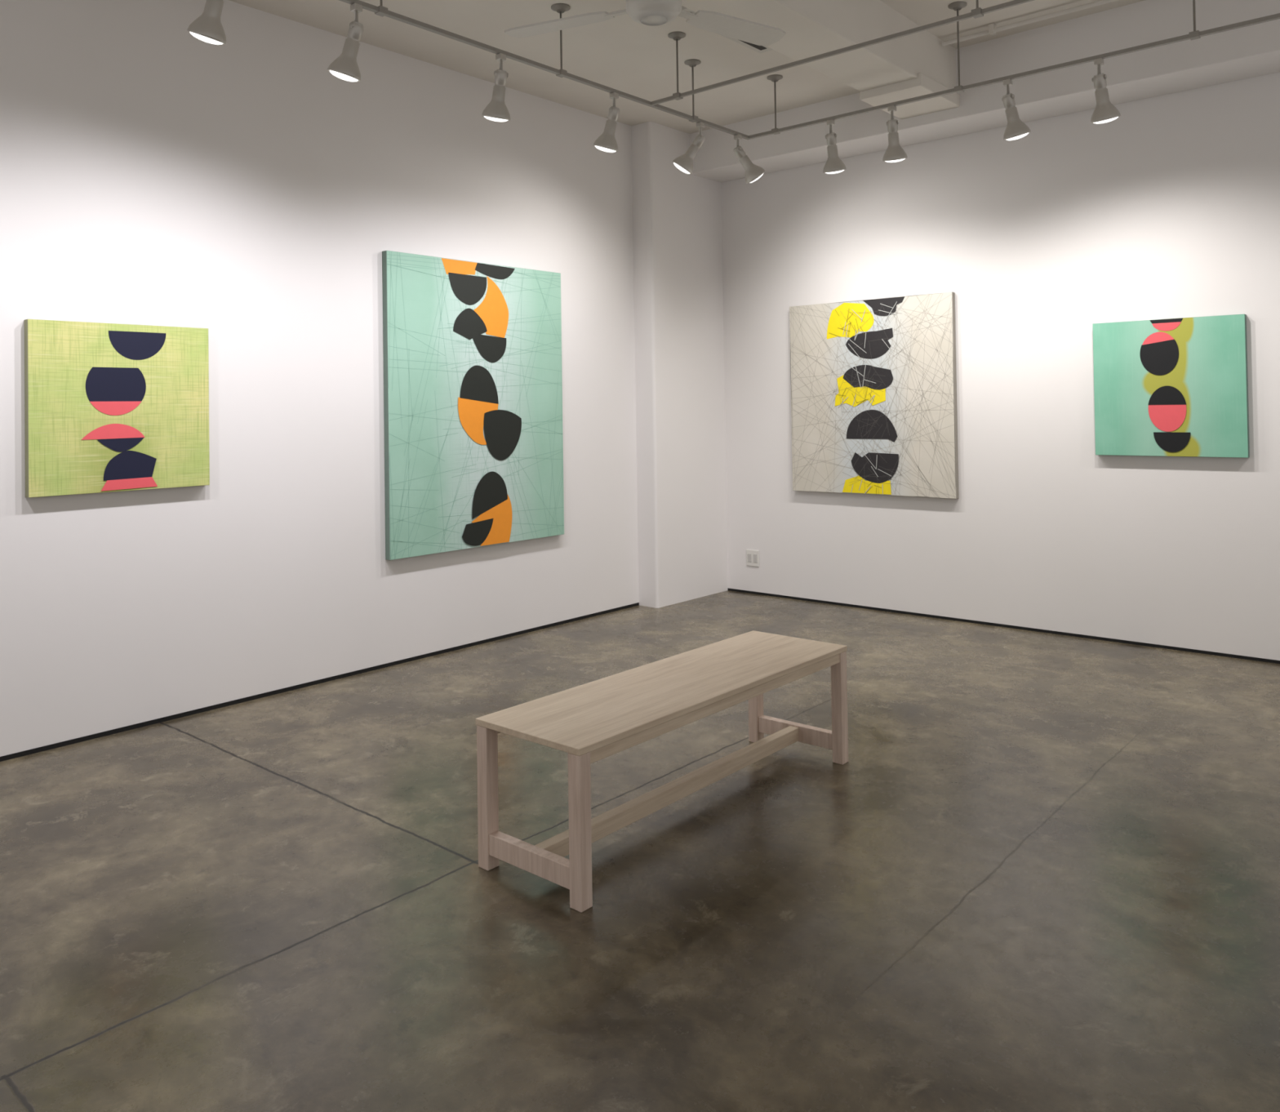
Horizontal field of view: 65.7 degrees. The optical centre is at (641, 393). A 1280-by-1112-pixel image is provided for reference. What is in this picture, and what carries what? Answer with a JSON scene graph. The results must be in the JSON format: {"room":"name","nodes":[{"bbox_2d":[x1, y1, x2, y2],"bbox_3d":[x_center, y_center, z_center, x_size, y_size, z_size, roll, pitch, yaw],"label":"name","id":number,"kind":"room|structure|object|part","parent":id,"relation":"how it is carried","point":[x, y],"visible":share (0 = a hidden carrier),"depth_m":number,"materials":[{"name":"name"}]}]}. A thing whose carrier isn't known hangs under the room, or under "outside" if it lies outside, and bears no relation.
{"room":"art gallery","nodes":[
{"label":"art gallery","id":0,"kind":"room"},
{"bbox_2d":[108,330,165,359],"bbox_3d":[-2.418,-0.227,4.762,0.001,0.135,0.267,-2,-1,41],"label":"semicircle","id":1,"kind":"object","parent":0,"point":[134,345],"depth_m":4.76,"materials":[{"name":"paint"}]},
{"bbox_2d":[0,0,638,756],"bbox_3d":[-2.414,-0.362,4.998,0.200,3.950,9.216,-2,-1,41],"label":"wall","id":2,"kind":"structure","parent":0,"point":[246,191],"depth_m":5.30,"materials":[{"name":"white paint"}]},
{"bbox_2d":[24,319,209,497],"bbox_3d":[-2.471,0.068,4.724,0.048,0.794,0.818,-2,-1,41],"label":"abstract painting","id":3,"kind":"object","parent":2,"relation":"attached to","point":[109,407],"visible":1,"depth_m":4.67,"materials":[{"name":"fabric"}]},
{"bbox_2d":[0,602,639,761],"bbox_3d":[-2.666,1.599,4.484,0.004,0.021,8.115,-2,-1,41],"label":"baseboard","id":4,"kind":"structure","parent":2,"relation":"attached to","point":[51,746],"depth_m":5.31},
{"bbox_2d":[382,250,564,559],"bbox_3d":[-1.033,0.071,6.390,0.050,1.824,1.439,-2,-1,41],"label":"abstract painting","id":5,"kind":"object","parent":2,"relation":"attached to","point":[473,436],"visible":1,"depth_m":6.29,"materials":[{"name":"green fabric"}]},
{"bbox_2d":[228,0,859,133],"bbox_3d":[-1.598,-2.222,4.167,2.200,0.280,9.016,-2,-1,41],"label":"ceiling","id":6,"kind":"structure","parent":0,"point":[620,53],"depth_m":6.09,"materials":[{"name":"paint"}]},
{"bbox_2d":[0,590,1279,1111],"bbox_3d":[0.338,1.597,2.687,7.500,0.120,9.316,-2,-1,41],"label":"floor","id":7,"kind":"structure","parent":0,"point":[1040,871],"depth_m":3.04,"materials":[{"name":"concrete"}]},
{"bbox_2d":[475,630,848,912],"bbox_3d":[0.165,1.312,3.720,0.478,0.487,1.615,-2,-1,41],"label":"wooden bench","id":8,"kind":"object","parent":7,"relation":"on","point":[594,721],"visible":1,"depth_m":3.44,"materials":[{"name":"brown wood"}]},
{"bbox_3d":[-0.505,1.326,3.267,0.050,0.465,0.050,-2,-1,41],"label":"leg","id":9,"kind":"part","parent":8,"relation":"part of","materials":[{"name":"brown wood"}]},
{"bbox_3d":[-0.184,1.317,2.990,0.050,0.465,0.050,-2,-1,41],"label":"leg","id":10,"kind":"part","parent":8,"relation":"part of","materials":[{"name":"brown wood"}]},
{"bbox_3d":[0.162,1.079,3.724,0.478,0.022,1.615,-2,-1,41],"label":"seat","id":11,"kind":"part","parent":8,"relation":"part of","materials":[{"name":"brown wood"}]},
{"bbox_3d":[0.515,1.329,4.449,0.050,0.465,0.050,-2,-1,41],"label":"leg","id":12,"kind":"part","parent":8,"relation":"part of","materials":[{"name":"brown wood"}]},
{"bbox_3d":[0.836,1.319,4.173,0.050,0.465,0.050,-2,-1,41],"label":"leg","id":13,"kind":"part","parent":8,"relation":"part of","materials":[{"name":"brown wood"}]},
{"bbox_2d":[631,121,728,608],"bbox_3d":[0.320,-0.224,7.866,0.188,3.680,0.901,-2,-1,41],"label":"wall pier","id":14,"kind":"object","parent":7,"relation":"on","point":[677,224],"visible":0.93,"depth_m":7.68,"materials":[{"name":"white paint"}]},
{"bbox_2d":[681,5,773,53],"bbox_3d":[0.539,-2.075,5.614,0.240,0.032,0.840,-2,-1,41],"label":"ceiling vent","id":15,"kind":"object","parent":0,"point":[760,49],"depth_m":5.87,"materials":[{"name":"white metal"}]},
{"bbox_2d":[721,71,1279,660],"bbox_3d":[3.332,-0.433,5.996,7.200,3.950,0.200,-2,-1,41],"label":"wall","id":16,"kind":"structure","parent":0,"point":[1168,207],"depth_m":6.48,"materials":[{"name":"white paint"}]},
{"bbox_2d":[746,549,759,566],"bbox_3d":[0.895,1.323,7.953,0.120,0.130,0.010,-2,-1,41],"label":"wall outlet plate","id":17,"kind":"object","parent":16,"relation":"attached to","point":[752,556],"visible":1,"depth_m":7.95,"materials":[{"name":"plastic"}]},
{"bbox_2d":[789,292,959,498],"bbox_3d":[1.670,0.028,7.260,1.312,1.424,0.050,-2,-1,41],"label":"abstract painting","id":18,"kind":"object","parent":16,"relation":"attached to","point":[873,381],"visible":1,"depth_m":7.19,"materials":[{"name":"white fabric"}]},
{"bbox_2d":[689,0,1279,182],"bbox_3d":[3.144,-2.044,5.755,7.100,0.470,0.416,-2,-1,41],"label":"soffit beam","id":19,"kind":"structure","parent":16,"relation":"attached to","point":[1252,51],"depth_m":6.07,"materials":[{"name":"white paint"}]},
{"bbox_2d":[728,587,1279,663],"bbox_3d":[3.366,1.530,5.827,7.012,0.018,0.004,-2,-1,41],"label":"baseboard","id":20,"kind":"structure","parent":16,"relation":"attached to","point":[1257,659],"depth_m":6.53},
{"bbox_2d":[1092,314,1249,457],"bbox_3d":[3.171,-0.034,5.967,0.829,0.825,0.048,-2,-1,41],"label":"abstract painting","id":21,"kind":"object","parent":16,"relation":"attached to","point":[1171,387],"visible":1,"depth_m":5.93,"materials":[{"name":"teal fabric"}]},
{"bbox_2d":[880,0,1145,48],"bbox_3d":[1.127,-2.365,1.818,5.000,0.150,9.016,-2,-1,41],"label":"ceiling","id":22,"kind":"structure","parent":0,"point":[922,12],"depth_m":5.86,"materials":[{"name":"white paint"}]},
{"bbox_2d":[338,0,751,139],"bbox_3d":[-1.602,-1.898,3.983,0.104,0.374,7.134,-2,-1,41],"label":"track","id":23,"kind":"object","parent":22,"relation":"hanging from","point":[380,11],"visible":0.99,"depth_m":5.29,"materials":[{"name":"grey metal"}]},
{"bbox_2d":[186,0,226,44],"bbox_3d":[-1.715,-1.550,3.929,0.176,0.328,0.146,-2,-1,41],"label":"track spotlight","id":24,"kind":"object","parent":23,"relation":"hanging from","point":[207,28],"visible":1,"depth_m":3.89,"materials":[{"name":"grey metal"}]},
{"bbox_3d":[-1.726,-1.420,3.939,0.122,0.069,0.128,-2,-1,41],"label":"bulb","id":25,"kind":"part","parent":24,"relation":"part of","materials":[{"name":"white glass"}]},
{"bbox_2d":[327,3,364,81],"bbox_3d":[-1.310,-1.548,4.393,0.168,0.329,0.146,-2,-1,41],"label":"track spotlight","id":26,"kind":"object","parent":23,"relation":"hanging from","point":[345,67],"visible":1,"depth_m":4.36,"materials":[{"name":"grey metal"}]},
{"bbox_3d":[-1.318,-1.416,4.399,0.123,0.066,0.127,-2,-1,41],"label":"bulb","id":27,"kind":"part","parent":26,"relation":"part of","materials":[{"name":"white glass"}]},
{"bbox_2d":[481,53,510,121],"bbox_3d":[-0.734,-1.546,5.058,0.164,0.330,0.146,-2,-1,41],"label":"track spotlight","id":28,"kind":"object","parent":23,"relation":"hanging from","point":[496,110],"visible":1,"depth_m":5.00,"materials":[{"name":"grey metal"}]},
{"bbox_3d":[-0.740,-1.413,5.062,0.123,0.063,0.127,-2,-1,41],"label":"bulb","id":29,"kind":"part","parent":28,"relation":"part of","materials":[{"name":"white glass"}]},
{"bbox_2d":[593,92,619,152],"bbox_3d":[-0.203,-1.545,5.687,0.145,0.329,0.158,-1,-1,-20],"label":"track spotlight","id":30,"kind":"object","parent":23,"relation":"hanging from","point":[606,142],"visible":1,"depth_m":5.64,"materials":[{"name":"grey metal"}]},
{"bbox_3d":[-0.203,-1.412,5.692,0.123,0.064,0.128,-2,-1,41],"label":"bulb","id":31,"kind":"part","parent":30,"relation":"part of","materials":[{"name":"white glass"}]},
{"bbox_2d":[672,121,705,174],"bbox_3d":[0.294,-1.549,6.283,0.206,0.318,0.158,-2,-1,41],"label":"track spotlight","id":32,"kind":"object","parent":23,"relation":"hanging from","point":[684,162],"visible":1,"depth_m":6.25,"materials":[{"name":"grey metal"}]},
{"bbox_3d":[0.263,-1.438,6.300,0.115,0.090,0.124,-2,-1,41],"label":"bulb","id":33,"kind":"part","parent":32,"relation":"part of","materials":[{"name":"white glass"}]},
{"bbox_2d":[733,133,764,183],"bbox_3d":[0.726,-1.552,6.583,0.217,0.314,0.145,0,-1,-39],"label":"track spotlight","id":34,"kind":"object","parent":23,"relation":"hanging from","point":[753,172],"visible":1,"depth_m":6.55,"materials":[{"name":"grey metal"}]},
{"bbox_2d":[681,0,959,119],"bbox_3d":[-0.899,-2.056,3.296,0.410,0.400,8.610,-2,-1,41],"label":"ceiling beam","id":35,"kind":"structure","parent":22,"relation":"attached to","point":[916,64],"depth_m":5.67,"materials":[{"name":"white paint"}]},
{"bbox_2d":[504,0,786,46],"bbox_3d":[0.055,-1.780,4.548,1.315,0.238,1.303,-2,-1,41],"label":"ceiling fan","id":36,"kind":"object","parent":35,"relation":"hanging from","point":[646,12],"visible":1,"depth_m":4.60,"materials":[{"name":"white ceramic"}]},
{"bbox_3d":[-0.334,-1.724,4.612,0.660,0.032,0.160,-1,-1,25],"label":"blade","id":37,"kind":"part","parent":36,"relation":"part of","materials":[{"name":"white paint"}]},
{"bbox_3d":[0.408,-1.734,4.680,0.660,0.032,0.160,0,-1,-35],"label":"blade","id":38,"kind":"part","parent":36,"relation":"part of","materials":[{"name":"white paint"}]},
{"bbox_2d":[651,0,1034,105],"bbox_3d":[2.097,-2.016,4.138,5.375,0.504,0.104,-2,-1,41],"label":"track","id":39,"kind":"object","parent":22,"relation":"hanging from","point":[978,12],"visible":1,"depth_m":5.08,"materials":[{"name":"grey metal"}]},
{"bbox_2d":[748,0,1279,139],"bbox_3d":[2.764,-2.015,4.911,5.375,0.504,0.104,-2,-1,41],"label":"track","id":40,"kind":"object","parent":22,"relation":"hanging from","point":[957,6],"visible":1,"depth_m":5.55,"materials":[{"name":"grey metal"}]},
{"bbox_2d":[822,120,846,173],"bbox_3d":[1.226,-1.556,6.311,0.154,0.330,0.145,0,-1,-27],"label":"track spotlight","id":41,"kind":"object","parent":40,"relation":"hanging from","point":[833,165],"visible":1,"depth_m":6.25,"materials":[{"name":"grey metal"}]},
{"bbox_3d":[1.232,-1.423,6.311,0.128,0.062,0.124,-2,-1,41],"label":"bulb","id":42,"kind":"part","parent":41,"relation":"part of","materials":[{"name":"white glass"}]},
{"bbox_2d":[882,105,906,162],"bbox_3d":[1.539,-1.565,6.033,0.146,0.330,0.161,-2,-1,41],"label":"track spotlight","id":43,"kind":"object","parent":40,"relation":"hanging from","point":[894,153],"visible":1,"depth_m":5.98,"materials":[{"name":"grey metal"}]},
{"bbox_3d":[1.547,-1.431,6.037,0.127,0.062,0.123,-2,-1,41],"label":"bulb","id":44,"kind":"part","parent":43,"relation":"part of","materials":[{"name":"white glass"}]},
{"bbox_2d":[1001,79,1031,140],"bbox_3d":[2.100,-1.581,5.551,0.146,0.329,0.164,-2,-1,41],"label":"track spotlight","id":45,"kind":"object","parent":40,"relation":"hanging from","point":[1015,129],"visible":1,"depth_m":5.51,"materials":[{"name":"grey metal"}]},
{"bbox_3d":[2.109,-1.449,5.557,0.127,0.064,0.123,-2,-1,41],"label":"bulb","id":46,"kind":"part","parent":45,"relation":"part of","materials":[{"name":"white glass"}]},
{"bbox_2d":[1090,57,1120,124],"bbox_3d":[2.455,-1.591,5.255,0.154,0.330,0.145,-1,-1,-5],"label":"track spotlight","id":47,"kind":"object","parent":40,"relation":"hanging from","point":[1104,111],"visible":1,"depth_m":5.20,"materials":[{"name":"grey metal"}]},
{"bbox_3d":[2.462,-1.458,5.252,0.128,0.063,0.123,-2,-1,41],"label":"bulb","id":48,"kind":"part","parent":47,"relation":"part of","materials":[{"name":"white glass"}]},
{"bbox_2d":[942,0,1125,46],"bbox_3d":[3.524,-2.250,4.824,4.300,0.054,0.044,-2,-1,41],"label":"conduit","id":49,"kind":"object","parent":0,"point":[992,30],"depth_m":5.89,"materials":[{"name":"grey metal"}]},
{"bbox_2d":[1153,431,1190,452],"bbox_3d":[3.177,0.294,5.930,0.200,0.120,0.001,-2,-1,41],"label":"painted semicircle","id":50,"kind":"object","parent":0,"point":[1169,442],"depth_m":5.93,"materials":[{"name":"black paint"}]}
]}

